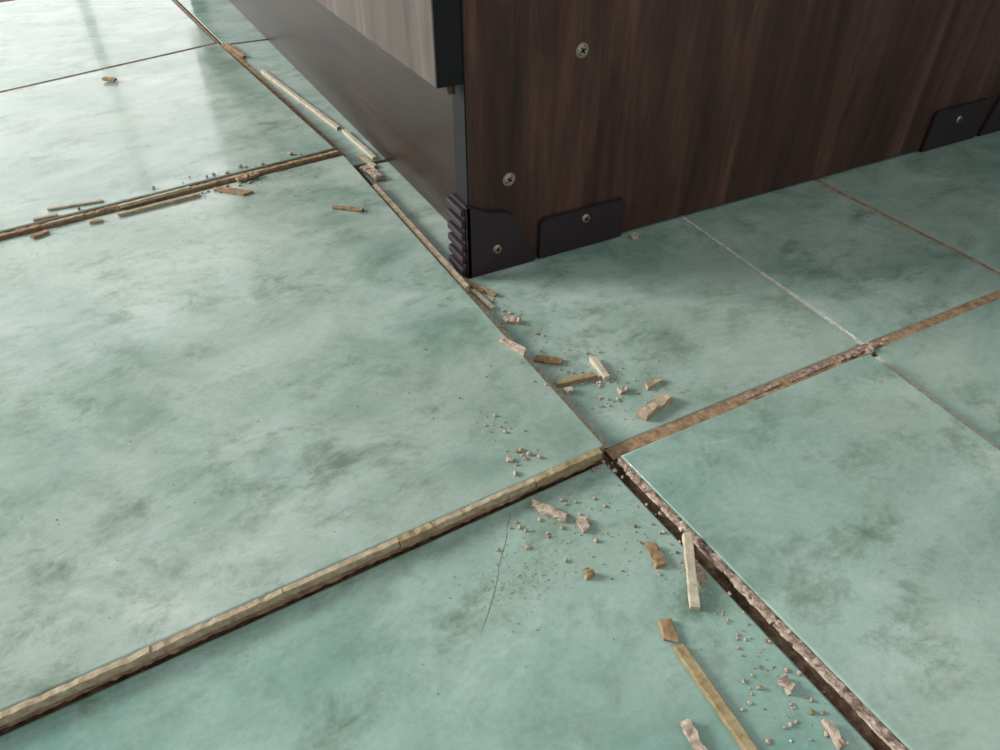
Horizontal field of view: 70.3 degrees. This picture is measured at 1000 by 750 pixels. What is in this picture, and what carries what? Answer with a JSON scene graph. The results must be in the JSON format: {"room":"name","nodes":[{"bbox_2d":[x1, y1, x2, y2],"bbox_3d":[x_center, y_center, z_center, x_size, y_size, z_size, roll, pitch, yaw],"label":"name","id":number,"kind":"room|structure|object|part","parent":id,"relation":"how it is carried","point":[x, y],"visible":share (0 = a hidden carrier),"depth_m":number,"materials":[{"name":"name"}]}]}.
{"room":"kitchen","nodes":[
{"label":"kitchen","id":0,"kind":"room"},
{"bbox_2d":[0,0,999,749],"bbox_3d":[-1.366,-0.299,0.814,3.405,0.052,4.100,-19,43,-21],"label":"floor","id":1,"kind":"structure","parent":0,"point":[884,584],"depth_m":0.39,"materials":[{"name":"tile"}]},
{"bbox_2d":[0,43,978,749],"bbox_3d":[-0.169,-0.011,0.438,0.650,0.017,1.291,-31,49,-32],"label":"debris","id":2,"kind":"object","parent":1,"relation":"on","point":[695,576],"visible":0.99,"depth_m":0.33,"materials":[{"name":"brown wood"}]},
{"bbox_2d":[480,519,509,634],"bbox_3d":[-0.002,0.090,0.329,0.043,0.001,0.053,-19,43,-21],"label":"crack","id":3,"kind":"structure","parent":1,"relation":"on","point":[509,519],"depth_m":0.32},
{"bbox_2d":[229,0,999,278],"bbox_3d":[-0.045,-0.839,0.838,0.690,0.768,1.334,-19,43,-21],"label":"base cabinet","id":4,"kind":"object","parent":1,"relation":"on","point":[542,128],"visible":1,"depth_m":0.54,"materials":[{"name":"brown wood"}]},
{"bbox_3d":[-0.184,-0.437,0.590,0.018,0.196,0.656,-19,43,-21],"label":"drawer","id":5,"kind":"part","parent":4,"relation":"part of","materials":[{"name":"grey laminate"}]},
{"bbox_3d":[-0.027,-0.099,0.509,0.004,0.057,0.026,-19,43,-21],"label":"corner foot plate","id":6,"kind":"part","parent":4,"relation":"part of","materials":[{"name":"plastic"}]},
{"bbox_3d":[0.002,-0.101,0.511,0.058,0.057,0.004,-19,43,-21],"label":"corner foot plate","id":7,"kind":"part","parent":4,"relation":"part of","materials":[{"name":"plastic"}]},
{"bbox_3d":[0.063,-0.113,0.544,0.076,0.033,0.003,-19,43,-21],"label":"joining plate","id":8,"kind":"part","parent":4,"relation":"part of","materials":[{"name":"plastic"}]},
{"bbox_3d":[0.268,-0.461,0.408,0.663,0.738,0.018,-19,43,-21],"label":"panel","id":9,"kind":"part","parent":4,"relation":"part of","materials":[{"name":"brown wood"}]},
{"bbox_3d":[0.447,-0.245,0.697,0.080,0.040,0.003,-19,43,-21],"label":"joining plate","id":10,"kind":"part","parent":4,"relation":"part of","materials":[{"name":"plastic"}]},
{"bbox_3d":[0.529,-0.280,0.725,0.092,0.057,0.004,-19,43,-21],"label":"corner foot plate","id":11,"kind":"part","parent":4,"relation":"part of","materials":[{"name":"plastic"}]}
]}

